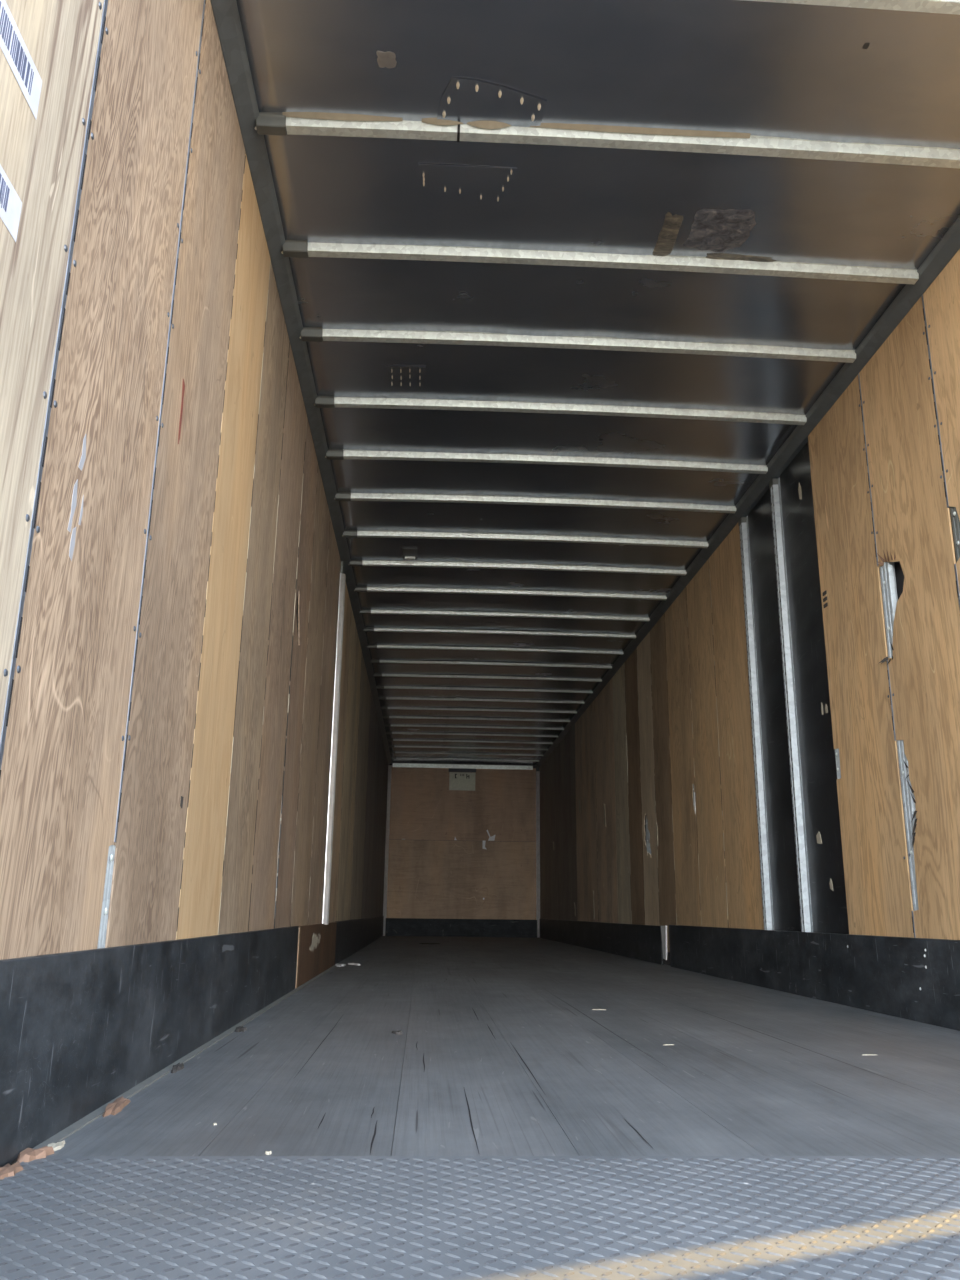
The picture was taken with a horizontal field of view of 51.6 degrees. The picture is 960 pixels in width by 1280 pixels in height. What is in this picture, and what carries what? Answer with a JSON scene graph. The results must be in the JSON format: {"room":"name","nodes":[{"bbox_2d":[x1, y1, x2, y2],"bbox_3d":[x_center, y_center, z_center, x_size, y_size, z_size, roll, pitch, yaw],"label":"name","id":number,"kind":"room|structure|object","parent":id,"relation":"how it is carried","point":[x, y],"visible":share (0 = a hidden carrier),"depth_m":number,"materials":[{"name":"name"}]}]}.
{"room":"truck trailer interior","nodes":[
{"label":"truck trailer interior","id":0,"kind":"room"},
{"bbox_2d":[0,0,387,959],"bbox_3d":[-1.120,1.274,8.361,0.078,2.850,16.000,1,-15,-3],"label":"wall","id":1,"kind":"structure","parent":0,"point":[61,768],"depth_m":2.23,"materials":[{"name":"brown wood"}]},
{"bbox_2d":[0,164,21,241],"bbox_3d":[-0.680,-0.643,1.396,0.001,0.069,0.167,1,-15,-3],"label":"barcode sticker","id":2,"kind":"object","parent":1,"relation":"attached to","point":[10,202],"visible":1,"depth_m":1.44,"materials":[{"name":"paper"}]},
{"bbox_2d":[0,0,41,118],"bbox_3d":[-0.675,-0.870,1.414,0.001,0.073,0.260,1,-15,-3],"label":"barcode sticker","id":3,"kind":"object","parent":1,"relation":"attached to","point":[16,53],"visible":1,"depth_m":1.46,"materials":[{"name":"paper"}]},
{"bbox_2d":[0,0,107,777],"bbox_3d":[-0.700,-0.707,1.701,0.014,2.440,0.013,1,-15,-3],"label":"trim","id":4,"kind":"structure","parent":1,"relation":"attached to","point":[96,71],"depth_m":1.61,"materials":[{"name":"metal"}]},
{"bbox_2d":[67,479,77,532],"bbox_3d":[-0.709,-0.235,1.732,0.001,0.101,0.025,1,-15,-3],"label":"paint scrape","id":5,"kind":"object","parent":1,"relation":"attached to","point":[74,497],"visible":1,"depth_m":1.73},
{"bbox_2d":[69,527,75,560],"bbox_3d":[-0.711,-0.170,1.732,0.001,0.064,0.020,1,-15,-3],"label":"paint scrape","id":6,"kind":"object","parent":1,"relation":"attached to","point":[72,542],"visible":1,"depth_m":1.73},
{"bbox_2d":[78,495,83,524],"bbox_3d":[-0.711,-0.232,1.773,0.001,0.059,0.012,1,-15,-3],"label":"paint scrape","id":7,"kind":"object","parent":1,"relation":"attached to","point":[81,512],"visible":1,"depth_m":1.77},
{"bbox_2d":[78,434,85,470],"bbox_3d":[-0.708,-0.336,1.774,0.001,0.072,0.027,1,-15,-3],"label":"paint scrape","id":8,"kind":"object","parent":1,"relation":"attached to","point":[83,457],"visible":1,"depth_m":1.77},
{"bbox_2d":[97,845,115,948],"bbox_3d":[-0.753,0.504,1.978,0.031,0.230,0.056,1,-15,-3],"label":"wall post","id":9,"kind":"object","parent":1,"relation":"attached to","point":[111,852],"visible":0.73,"depth_m":1.98,"materials":[{"name":"metal"}]},
{"bbox_2d":[114,0,205,841],"bbox_3d":[-0.732,-0.660,2.305,0.014,2.218,0.010,1,-15,-3],"label":"trim","id":10,"kind":"structure","parent":1,"relation":"attached to","point":[202,24],"depth_m":2.24,"materials":[{"name":"metal"}]},
{"bbox_2d":[178,379,184,443],"bbox_3d":[-0.736,-0.561,2.447,0.001,0.172,0.024,1,-15,-3],"label":"red streak","id":11,"kind":"object","parent":1,"relation":"attached to","point":[183,386],"visible":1,"depth_m":2.45},
{"bbox_2d":[32,965,335,1148],"bbox_3d":[-0.867,1.576,4.369,0.022,0.004,5.858,1,-15,-3],"label":"trim","id":12,"kind":"structure","parent":1,"relation":"attached to","point":[92,1116],"depth_m":2.26,"materials":[{"name":"metal"}]},
{"bbox_2d":[0,916,383,1166],"bbox_3d":[-1.091,2.421,8.023,0.013,0.300,15.950,1,-15,-3],"label":"baseboard","id":13,"kind":"structure","parent":1,"relation":"attached to","point":[79,1030],"depth_m":2.01,"materials":[{"name":"paint"}]},
{"bbox_2d":[176,155,245,931],"bbox_3d":[-0.768,-0.392,2.852,0.012,2.440,0.008,1,-15,-3],"label":"trim","id":14,"kind":"structure","parent":1,"relation":"attached to","point":[245,155],"depth_m":2.81,"materials":[{"name":"wood"}]},
{"bbox_2d":[218,260,270,932],"bbox_3d":[-0.796,-0.250,3.372,0.011,2.400,0.010,1,-15,-3],"label":"trim","id":15,"kind":"structure","parent":1,"relation":"attached to","point":[270,260],"depth_m":3.34,"materials":[{"name":"wood"}]},
{"bbox_2d":[248,342,289,930],"bbox_3d":[-0.827,-0.106,3.899,0.011,2.400,0.011,1,-15,-3],"label":"trim","id":16,"kind":"structure","parent":1,"relation":"attached to","point":[289,342],"depth_m":3.88,"materials":[{"name":"wood"}]},
{"bbox_2d":[274,803,281,918],"bbox_3d":[-0.881,0.930,4.276,0.031,0.520,0.036,1,-15,-3],"label":"wall post","id":17,"kind":"object","parent":1,"relation":"attached to","point":[281,803],"visible":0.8,"depth_m":4.27,"materials":[{"name":"metal"}]},
{"bbox_2d":[274,423,306,927],"bbox_3d":[-0.864,0.068,4.534,0.011,2.400,0.010,1,-15,-3],"label":"trim","id":18,"kind":"structure","parent":1,"relation":"attached to","point":[306,423],"depth_m":4.47,"materials":[{"name":"wood"}]},
{"bbox_2d":[210,0,391,764],"bbox_3d":[-1.093,0.061,9.223,0.108,0.074,14.920,1,-15,-3],"label":"top rail","id":19,"kind":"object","parent":1,"relation":"attached to","point":[225,12],"depth_m":3.70,"materials":[{"name":"metal"}]},
{"bbox_2d":[290,471,317,926],"bbox_3d":[-0.893,0.207,5.045,0.011,2.400,0.010,1,-15,-3],"label":"trim","id":20,"kind":"structure","parent":1,"relation":"attached to","point":[317,471],"depth_m":5.00,"materials":[{"name":"wood"}]},
{"bbox_2d":[295,922,336,988],"bbox_3d":[-0.972,1.871,6.005,0.016,0.296,2.250,1,-15,-3],"label":"board","id":21,"kind":"object","parent":1,"relation":"attached to","point":[317,942],"visible":0.98,"depth_m":5.71,"materials":[{"name":"brown wood"}]},
{"bbox_2d":[308,529,329,910],"bbox_3d":[-0.934,0.402,5.758,0.011,2.400,0.015,1,-15,-3],"label":"trim","id":22,"kind":"structure","parent":1,"relation":"attached to","point":[329,529],"depth_m":5.75,"materials":[{"name":"wood"}]},
{"bbox_2d":[322,561,345,924],"bbox_3d":[-0.972,0.632,6.600,0.053,2.420,0.110,1,-15,-3],"label":"post","id":23,"kind":"object","parent":1,"relation":"attached to","point":[327,882],"visible":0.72,"depth_m":6.54,"materials":[{"name":"metal"}]},
{"bbox_2d":[336,622,350,917],"bbox_3d":[-1.038,0.909,7.544,0.011,2.362,0.014,1,-15,-3],"label":"trim","id":24,"kind":"structure","parent":1,"relation":"attached to","point":[350,622],"depth_m":7.52,"materials":[{"name":"wood"}]},
{"bbox_2d":[350,659,361,908],"bbox_3d":[-1.117,1.265,8.917,0.011,2.400,0.012,1,-15,-3],"label":"trim","id":25,"kind":"structure","parent":1,"relation":"attached to","point":[361,659],"depth_m":8.96,"materials":[{"name":"wood"}]},
{"bbox_2d":[386,762,538,919],"bbox_3d":[-0.280,3.388,16.112,2.560,2.830,0.049,1,-15,-3],"label":"wall","id":26,"kind":"structure","parent":0,"point":[432,874],"depth_m":16.10,"materials":[{"name":"brown wood"}]},
{"bbox_2d":[383,765,391,935],"bbox_3d":[-1.498,3.364,16.004,0.055,2.690,0.055,1,-15,-3],"label":"trim","id":27,"kind":"structure","parent":26,"relation":"attached to","point":[389,766],"depth_m":16.00,"materials":[{"name":"metal"}]},
{"bbox_2d":[385,918,536,936],"bbox_3d":[-0.292,4.565,15.757,2.480,0.270,0.012,1,-15,-3],"label":"baseboard","id":28,"kind":"structure","parent":26,"relation":"attached to","point":[394,926],"depth_m":15.75,"materials":[{"name":"paint"}]},
{"bbox_2d":[449,768,475,790],"bbox_3d":[-0.293,2.296,16.377,0.455,0.365,0.012,1,-15,-3],"label":"notice sheet","id":29,"kind":"object","parent":26,"relation":"attached to","point":[459,779],"visible":1,"depth_m":16.37,"materials":[{"name":"paper"}]},
{"bbox_2d":[393,763,532,769],"bbox_3d":[-0.282,2.093,16.429,2.320,0.065,0.020,1,-15,-3],"label":"trim","id":30,"kind":"structure","parent":26,"relation":"attached to","point":[409,765],"depth_m":16.42,"materials":[{"name":"metal"}]},
{"bbox_2d":[487,830,494,840],"bbox_3d":[0.178,3.175,16.169,0.150,0.180,0.005,1,-15,-3],"label":"torn patch","id":31,"kind":"object","parent":26,"relation":"attached to","point":[492,838],"visible":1,"depth_m":16.15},
{"bbox_2d":[536,771,539,937],"bbox_3d":[0.942,3.451,16.121,0.055,2.640,0.055,1,-15,-3],"label":"trim","id":32,"kind":"structure","parent":26,"relation":"attached to","point":[537,772],"depth_m":16.12,"materials":[{"name":"metal"}]},
{"bbox_2d":[10,936,959,1164],"bbox_3d":[0.146,2.649,8.084,2.560,0.081,15.950,1,-15,-3],"label":"floor","id":33,"kind":"structure","parent":0,"point":[502,1049],"depth_m":2.45,"materials":[{"name":"wood"}]},
{"bbox_2d":[17,1146,53,1162],"bbox_3d":[-0.694,0.799,1.545,0.044,0.013,0.081,1,-15,-3],"label":"chip","id":34,"kind":"object","parent":33,"relation":"on","point":[29,1154],"visible":0.98,"depth_m":1.54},
{"bbox_2d":[48,1140,64,1150],"bbox_3d":[-0.690,0.822,1.615,0.024,0.006,0.059,1,-15,-3],"label":"chip","id":35,"kind":"object","parent":33,"relation":"on","point":[56,1146],"visible":0.86,"depth_m":1.61,"materials":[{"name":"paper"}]},
{"bbox_2d":[102,1096,130,1116],"bbox_3d":[-0.711,0.909,1.943,0.032,0.010,0.192,3,-15,-8],"label":"chip","id":36,"kind":"object","parent":33,"relation":"on","point":[113,1108],"visible":1,"depth_m":1.91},
{"bbox_2d":[171,1062,183,1072],"bbox_3d":[-0.737,1.039,2.417,0.027,0.010,0.132,1,-15,-3],"label":"chip","id":37,"kind":"object","parent":33,"relation":"on","point":[177,1067],"visible":1,"depth_m":2.40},
{"bbox_2d":[234,1026,246,1031],"bbox_3d":[-0.771,1.253,3.199,0.040,0.010,0.094,1,-15,-3],"label":"chip","id":38,"kind":"object","parent":33,"relation":"on","point":[240,1028],"visible":1,"depth_m":3.18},
{"bbox_2d":[391,1030,402,1033],"bbox_3d":[-0.267,1.254,3.179,0.027,0.009,0.061,9,-17,-27],"label":"chip","id":39,"kind":"object","parent":33,"relation":"on","point":[400,1031],"visible":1,"depth_m":3.16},
{"bbox_2d":[0,1156,959,1279],"bbox_3d":[0.552,0.702,1.065,2.460,0.032,1.120,1,-15,-3],"label":"plate","id":40,"kind":"object","parent":33,"relation":"on","point":[62,1217],"visible":1,"depth_m":1.27,"materials":[{"name":"metal"}]},
{"bbox_2d":[0,1161,23,1178],"bbox_3d":[-0.690,0.772,1.441,0.036,0.011,0.102,1,-15,-3],"label":"chip","id":41,"kind":"object","parent":40,"relation":"on","point":[8,1170],"visible":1,"depth_m":1.44,"materials":[{"name":"wood"}]},
{"bbox_2d":[236,0,959,764],"bbox_3d":[0.151,0.078,9.306,2.460,0.031,14.950,1,-15,-3],"label":"ceiling","id":42,"kind":"structure","parent":0,"point":[757,68],"depth_m":3.83,"materials":[{"name":"metal"}]},
{"bbox_2d":[376,51,396,67],"bbox_3d":[-0.270,-1.682,2.881,0.062,0.003,0.063,1,-15,-3],"label":"scuff mark","id":43,"kind":"object","parent":42,"relation":"attached to","point":[385,59],"visible":1,"depth_m":2.88,"materials":[{"name":"brown"}]},
{"bbox_2d":[386,366,425,386],"bbox_3d":[-0.340,-1.209,4.582,0.184,0.013,0.184,1,-15,-3],"label":"roof patch","id":44,"kind":"structure","parent":42,"relation":"attached to","point":[395,376],"depth_m":4.58,"materials":[{"name":"metal"}]},
{"bbox_2d":[402,548,416,559],"bbox_3d":[-0.482,-0.589,6.842,0.100,0.022,0.200,1,-15,-3],"label":"roof hook","id":45,"kind":"object","parent":42,"relation":"attached to","point":[408,553],"visible":1,"depth_m":6.83,"materials":[{"name":"metal"}]},
{"bbox_2d":[391,757,538,761],"bbox_3d":[-0.242,1.923,15.994,2.407,0.022,0.076,1,-15,-3],"label":"bow","id":46,"kind":"object","parent":42,"relation":"attached to","point":[391,757],"visible":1,"depth_m":15.98,"materials":[{"name":"metal"}]},
{"bbox_2d":[390,752,543,755],"bbox_3d":[-0.209,1.771,15.436,2.407,0.022,0.076,1,-15,-3],"label":"bow","id":47,"kind":"object","parent":42,"relation":"attached to","point":[390,752],"visible":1,"depth_m":15.42,"materials":[{"name":"metal"}]},
{"bbox_2d":[418,164,516,202],"bbox_3d":[-0.045,-1.541,3.368,0.327,0.014,0.168,1,-15,-3],"label":"roof patch","id":48,"kind":"structure","parent":42,"relation":"attached to","point":[487,184],"depth_m":3.35,"materials":[{"name":"metal"}]},
{"bbox_2d":[388,746,547,749],"bbox_3d":[-0.177,1.618,14.877,2.407,0.022,0.076,1,-15,-3],"label":"bow","id":49,"kind":"object","parent":42,"relation":"attached to","point":[388,746],"visible":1,"depth_m":14.86,"materials":[{"name":"metal"}]},
{"bbox_2d":[387,739,552,743],"bbox_3d":[-0.145,1.465,14.318,2.407,0.022,0.076,1,-15,-3],"label":"bow","id":50,"kind":"object","parent":42,"relation":"attached to","point":[387,739],"visible":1,"depth_m":14.30,"materials":[{"name":"metal"}]},
{"bbox_2d":[385,732,557,736],"bbox_3d":[-0.113,1.312,13.760,2.407,0.022,0.076,1,-15,-3],"label":"bow","id":51,"kind":"object","parent":42,"relation":"attached to","point":[386,732],"visible":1,"depth_m":13.74,"materials":[{"name":"metal"}]},
{"bbox_2d":[384,724,563,729],"bbox_3d":[-0.080,1.160,13.201,2.407,0.022,0.076,1,-15,-3],"label":"bow","id":52,"kind":"object","parent":42,"relation":"attached to","point":[384,724],"visible":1,"depth_m":13.19,"materials":[{"name":"metal"}]},
{"bbox_2d":[382,716,569,721],"bbox_3d":[-0.048,1.007,12.643,2.407,0.022,0.076,1,-15,-3],"label":"bow","id":53,"kind":"object","parent":42,"relation":"attached to","point":[383,716],"visible":1,"depth_m":12.63,"materials":[{"name":"metal"}]},
{"bbox_2d":[380,707,576,712],"bbox_3d":[-0.016,0.854,12.084,2.407,0.022,0.076,1,-15,-3],"label":"bow","id":54,"kind":"object","parent":42,"relation":"attached to","point":[411,708],"visible":1,"depth_m":12.07,"materials":[{"name":"metal"}]},
{"bbox_2d":[378,697,584,703],"bbox_3d":[0.017,0.702,11.525,2.407,0.022,0.076,1,-15,-3],"label":"bow","id":55,"kind":"object","parent":42,"relation":"attached to","point":[400,698],"visible":1,"depth_m":11.51,"materials":[{"name":"metal"}]},
{"bbox_2d":[376,686,592,692],"bbox_3d":[0.049,0.549,10.967,2.407,0.022,0.076,1,-15,-3],"label":"bow","id":56,"kind":"object","parent":42,"relation":"attached to","point":[378,687],"visible":1,"depth_m":10.95,"materials":[{"name":"metal"}]},
{"bbox_2d":[373,674,601,681],"bbox_3d":[0.081,0.396,10.408,2.407,0.022,0.076,1,-15,-3],"label":"bow","id":57,"kind":"object","parent":42,"relation":"attached to","point":[377,675],"visible":1,"depth_m":10.39,"materials":[{"name":"metal"}]},
{"bbox_2d":[370,660,611,668],"bbox_3d":[0.114,0.241,9.840,2.407,0.024,0.076,1,-15,-3],"label":"bow","id":58,"kind":"object","parent":42,"relation":"attached to","point":[371,661],"visible":1,"depth_m":9.82,"materials":[{"name":"metal"}]},
{"bbox_2d":[437,78,546,127],"bbox_3d":[0.032,-1.628,3.049,0.342,0.013,0.214,1,-15,-3],"label":"roof patch","id":59,"kind":"structure","parent":42,"relation":"attached to","point":[464,101],"depth_m":3.04,"materials":[{"name":"metal"}]},
{"bbox_2d":[367,645,623,654],"bbox_3d":[0.145,0.092,9.291,2.407,0.027,0.076,1,-15,-3],"label":"bow","id":60,"kind":"object","parent":42,"relation":"attached to","point":[368,646],"visible":1,"depth_m":9.27,"materials":[{"name":"metal"}]},
{"bbox_2d":[363,628,635,638],"bbox_3d":[0.178,-0.060,8.732,2.407,0.031,0.076,1,-15,-3],"label":"bow","id":61,"kind":"object","parent":42,"relation":"attached to","point":[365,629],"visible":1,"depth_m":8.71,"materials":[{"name":"metal"}]},
{"bbox_2d":[360,610,649,621],"bbox_3d":[0.208,-0.202,8.212,2.407,0.034,0.076,1,-15,-3],"label":"bow","id":62,"kind":"object","parent":42,"relation":"attached to","point":[401,612],"visible":1,"depth_m":8.20,"materials":[{"name":"metal"}]},
{"bbox_2d":[354,587,666,599],"bbox_3d":[0.241,-0.358,7.638,2.407,0.038,0.076,1,-15,-3],"label":"bow","id":63,"kind":"object","parent":42,"relation":"attached to","point":[357,589],"visible":1,"depth_m":7.62,"materials":[{"name":"metal"}]},
{"bbox_2d":[348,560,686,575],"bbox_3d":[0.274,-0.514,7.065,2.407,0.042,0.076,1,-15,-3],"label":"bow","id":64,"kind":"object","parent":42,"relation":"attached to","point":[445,564],"visible":1,"depth_m":7.05,"materials":[{"name":"metal"}]},
{"bbox_2d":[342,530,707,547],"bbox_3d":[0.305,-0.662,6.521,2.407,0.045,0.076,1,-15,-3],"label":"bow","id":65,"kind":"object","parent":42,"relation":"attached to","point":[347,533],"visible":1,"depth_m":6.50,"materials":[{"name":"metal"}]},
{"bbox_2d":[334,492,735,512],"bbox_3d":[0.339,-0.821,5.938,2.407,0.049,0.076,1,-15,-3],"label":"bow","id":66,"kind":"object","parent":42,"relation":"attached to","point":[340,496],"visible":1,"depth_m":5.92,"materials":[{"name":"metal"}]},
{"bbox_2d":[325,449,767,473],"bbox_3d":[0.371,-0.969,5.394,2.407,0.052,0.076,1,-15,-3],"label":"bow","id":67,"kind":"object","parent":42,"relation":"attached to","point":[331,454],"visible":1,"depth_m":5.38,"materials":[{"name":"metal"}]},
{"bbox_2d":[314,396,806,424],"bbox_3d":[0.402,-1.119,4.845,2.407,0.052,0.076,1,-15,-3],"label":"bow","id":68,"kind":"object","parent":42,"relation":"attached to","point":[320,401],"visible":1,"depth_m":4.83,"materials":[{"name":"metal"}]},
{"bbox_2d":[299,327,855,362],"bbox_3d":[0.435,-1.272,4.286,2.407,0.052,0.076,1,-15,-3],"label":"bow","id":69,"kind":"object","parent":42,"relation":"attached to","point":[313,334],"visible":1,"depth_m":4.27,"materials":[{"name":"metal"}]},
{"bbox_2d":[281,240,918,284],"bbox_3d":[0.466,-1.421,3.742,2.407,0.052,0.076,1,-15,-3],"label":"bow","id":70,"kind":"object","parent":42,"relation":"attached to","point":[290,248],"visible":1,"depth_m":3.73,"materials":[{"name":"metal"}]},
{"bbox_2d":[255,112,959,168],"bbox_3d":[0.500,-1.581,3.154,2.407,0.052,0.087,1,-15,-3],"label":"bow","id":71,"kind":"object","parent":42,"relation":"attached to","point":[267,123],"visible":1,"depth_m":3.14,"materials":[{"name":"metal"}]},
{"bbox_2d":[652,212,682,255],"bbox_3d":[0.685,-1.474,3.619,0.073,0.003,0.258,1,-15,-3],"label":"smear","id":72,"kind":"object","parent":42,"relation":"attached to","point":[667,237],"visible":1,"depth_m":3.62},
{"bbox_2d":[683,208,756,252],"bbox_3d":[0.871,-1.476,3.590,0.236,0.009,0.242,1,-15,-3],"label":"tar patch","id":73,"kind":"object","parent":42,"relation":"attached to","point":[716,230],"visible":1,"depth_m":3.58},
{"bbox_2d":[705,253,776,261],"bbox_3d":[0.985,-1.435,3.739,0.274,0.005,0.047,1,-15,-3],"label":"smear","id":74,"kind":"object","parent":42,"relation":"attached to","point":[711,255],"visible":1,"depth_m":3.73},
{"bbox_2d":[744,0,959,14],"bbox_3d":[0.530,-1.725,2.630,2.407,0.052,0.076,1,-15,-3],"label":"bow","id":75,"kind":"object","parent":42,"relation":"attached to","point":[929,6],"visible":1,"depth_m":2.65,"materials":[{"name":"metal"}]},
{"bbox_2d":[862,43,869,48],"bbox_3d":[1.095,-1.685,2.819,0.017,0.003,0.021,1,-15,-3],"label":"dent","id":76,"kind":"object","parent":42,"relation":"attached to","point":[865,46],"visible":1,"depth_m":2.82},
{"bbox_2d":[539,249,959,964],"bbox_3d":[1.407,1.531,9.189,0.078,2.850,14.550,1,-15,-3],"label":"wall","id":77,"kind":"structure","parent":0,"point":[857,851],"depth_m":4.81,"materials":[{"name":"brown wood"}]},
{"bbox_2d":[594,703,598,920],"bbox_3d":[1.282,1.838,10.892,0.011,2.395,0.013,1,-15,-3],"label":"trim","id":78,"kind":"structure","parent":77,"relation":"attached to","point":[594,703],"depth_m":10.87,"materials":[{"name":"wood"}]},
{"bbox_2d":[603,804,605,825],"bbox_3d":[1.302,1.830,10.374,0.003,0.248,0.118,1,-15,-3],"label":"torn sliver","id":79,"kind":"object","parent":77,"relation":"attached to","point":[603,804],"visible":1,"depth_m":10.37,"materials":[{"name":"wood"}]},
{"bbox_2d":[626,737,627,781],"bbox_3d":[1.375,1.114,9.296,0.003,0.447,0.044,1,-15,-3],"label":"torn sliver","id":80,"kind":"object","parent":77,"relation":"attached to","point":[626,737],"visible":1,"depth_m":9.31,"materials":[{"name":"wood"}]},
{"bbox_2d":[624,663,631,920],"bbox_3d":[1.378,1.378,9.217,0.011,2.400,0.013,1,-15,-3],"label":"trim","id":81,"kind":"structure","parent":77,"relation":"attached to","point":[624,663],"depth_m":9.17,"materials":[{"name":"wood"}]},
{"bbox_2d":[636,650,644,905],"bbox_3d":[1.409,1.239,8.681,0.011,2.386,0.013,1,-15,-3],"label":"trim","id":82,"kind":"structure","parent":77,"relation":"attached to","point":[636,650],"depth_m":8.63,"materials":[{"name":"wood"}]},
{"bbox_2d":[646,819,650,853],"bbox_3d":[1.422,1.645,8.375,0.031,0.320,0.120,1,-15,-3],"label":"wall post","id":83,"kind":"object","parent":77,"relation":"attached to","point":[647,830],"visible":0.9,"depth_m":8.37,"materials":[{"name":"metal"}]},
{"bbox_2d":[650,651,659,917],"bbox_3d":[1.439,1.090,8.162,0.011,2.398,0.013,1,-15,-3],"label":"trim","id":84,"kind":"structure","parent":77,"relation":"attached to","point":[650,651],"depth_m":8.16,"materials":[{"name":"wood"}]},
{"bbox_2d":[661,925,666,959],"bbox_3d":[1.422,2.332,7.655,0.012,0.255,0.155,1,-15,-3],"label":"tab","id":85,"kind":"object","parent":77,"relation":"attached to","point":[663,928],"visible":1,"depth_m":7.63,"materials":[{"name":"metal"}]},
{"bbox_2d":[664,614,676,924],"bbox_3d":[1.469,0.947,7.642,0.011,2.400,0.009,1,-15,-3],"label":"trim","id":86,"kind":"structure","parent":77,"relation":"attached to","point":[664,614],"depth_m":7.66,"materials":[{"name":"wood"}]},
{"bbox_2d":[686,595,701,925],"bbox_3d":[1.507,0.769,6.992,0.011,2.400,0.008,1,-15,-3],"label":"trim","id":87,"kind":"structure","parent":77,"relation":"attached to","point":[686,595],"depth_m":6.95,"materials":[{"name":"wood"}]},
{"bbox_2d":[709,569,728,927],"bbox_3d":[1.541,0.609,6.405,0.011,2.400,0.009,1,-15,-3],"label":"trim","id":88,"kind":"structure","parent":77,"relation":"attached to","point":[709,569],"depth_m":6.36,"materials":[{"name":"wood"}]},
{"bbox_2d":[536,215,959,766],"bbox_3d":[1.395,0.125,9.350,0.108,0.074,14.920,1,-15,-3],"label":"top rail","id":89,"kind":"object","parent":77,"relation":"attached to","point":[948,246],"depth_m":4.96,"materials":[{"name":"metal"}]},
{"bbox_2d":[539,919,959,1030],"bbox_3d":[1.352,2.675,8.847,0.016,0.302,14.500,1,-15,-3],"label":"baseboard","id":90,"kind":"structure","parent":77,"relation":"attached to","point":[915,979],"depth_m":4.70,"materials":[{"name":"paint"}]},
{"bbox_2d":[738,516,773,929],"bbox_3d":[1.581,0.420,5.718,0.034,2.398,0.100,1,-15,-3],"label":"post","id":91,"kind":"object","parent":77,"relation":"attached to","point":[767,903],"visible":1,"depth_m":5.67,"materials":[{"name":"metal"}]},
{"bbox_2d":[769,477,812,931],"bbox_3d":[1.611,0.274,5.184,0.034,2.398,0.100,1,-15,-3],"label":"post","id":92,"kind":"object","parent":77,"relation":"attached to","point":[774,484],"visible":1,"depth_m":5.13,"materials":[{"name":"metal"}]},
{"bbox_2d":[822,590,827,607],"bbox_3d":[1.640,-0.194,4.721,0.004,0.076,0.040,1,-15,-3],"label":"vent slot","id":93,"kind":"object","parent":77,"relation":"attached to","point":[824,592],"visible":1,"depth_m":4.71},
{"bbox_2d":[835,749,840,778],"bbox_3d":[1.645,0.568,4.537,0.031,0.155,0.050,1,-15,-3],"label":"wall post","id":94,"kind":"object","parent":77,"relation":"attached to","point":[837,756],"visible":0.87,"depth_m":4.54,"materials":[{"name":"metal"}]},
{"bbox_2d":[858,373,877,565],"bbox_3d":[1.683,-0.755,4.298,0.014,0.920,0.009,1,-15,-3],"label":"trim","id":95,"kind":"structure","parent":77,"relation":"attached to","point":[858,373],"depth_m":4.29,"materials":[{"name":"wood"}]},
{"bbox_2d":[879,644,893,664],"bbox_3d":[1.662,0.066,4.060,0.025,0.090,0.130,1,-15,-3],"label":"wood splinter","id":96,"kind":"object","parent":77,"relation":"attached to","point":[886,658],"visible":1,"depth_m":4.07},
{"bbox_2d":[878,551,895,565],"bbox_3d":[1.673,-0.346,4.074,0.024,0.076,0.160,1,-15,-3],"label":"wood splinter","id":97,"kind":"object","parent":77,"relation":"attached to","point":[881,558],"visible":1,"depth_m":4.10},
{"bbox_2d":[879,562,897,657],"bbox_3d":[1.685,-0.110,4.079,0.031,0.440,0.088,1,-15,-3],"label":"wall post","id":98,"kind":"object","parent":77,"relation":"attached to","point":[887,571],"visible":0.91,"depth_m":4.08,"materials":[{"name":"metal"}]},
{"bbox_2d":[887,660,896,740],"bbox_3d":[1.671,0.238,4.026,0.014,0.340,0.009,1,-15,-3],"label":"trim","id":99,"kind":"structure","parent":77,"relation":"attached to","point":[887,660],"depth_m":4.02,"materials":[{"name":"metal"}]},
{"bbox_2d":[897,740,918,910],"bbox_3d":[1.675,0.721,3.856,0.031,0.680,0.080,1,-15,-3],"label":"wall post","id":100,"kind":"object","parent":77,"relation":"attached to","point":[909,808],"visible":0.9,"depth_m":3.86,"materials":[{"name":"metal"}]},
{"bbox_2d":[903,760,916,848],"bbox_3d":[1.658,0.633,3.820,0.029,0.350,0.058,1,-15,-3],"label":"wood splinter","id":101,"kind":"object","parent":77,"relation":"attached to","point":[912,790],"visible":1,"depth_m":3.80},
{"bbox_2d":[912,911,915,937],"bbox_3d":[1.661,1.097,3.791,0.014,0.120,0.009,1,-15,-3],"label":"trim","id":102,"kind":"structure","parent":77,"relation":"attached to","point":[912,911],"depth_m":3.79,"materials":[{"name":"metal"}]},
{"bbox_2d":[921,294,949,507],"bbox_3d":[1.716,-0.918,3.738,0.014,0.900,0.010,1,-15,-3],"label":"trim","id":103,"kind":"structure","parent":77,"relation":"attached to","point":[926,331],"depth_m":3.73,"materials":[{"name":"metal"}]},
{"bbox_2d":[950,507,959,560],"bbox_3d":[1.719,-0.382,3.555,0.031,0.250,0.072,1,-15,-3],"label":"wall post","id":104,"kind":"object","parent":77,"relation":"attached to","point":[954,515],"visible":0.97,"depth_m":3.57,"materials":[{"name":"metal"}]},
{"bbox_2d":[954,564,959,609],"bbox_3d":[1.700,0.364,3.387,0.014,1.320,0.010,1,-15,-3],"label":"trim","id":105,"kind":"structure","parent":77,"relation":"attached to","point":[957,586],"depth_m":3.54,"materials":[{"name":"metal"}]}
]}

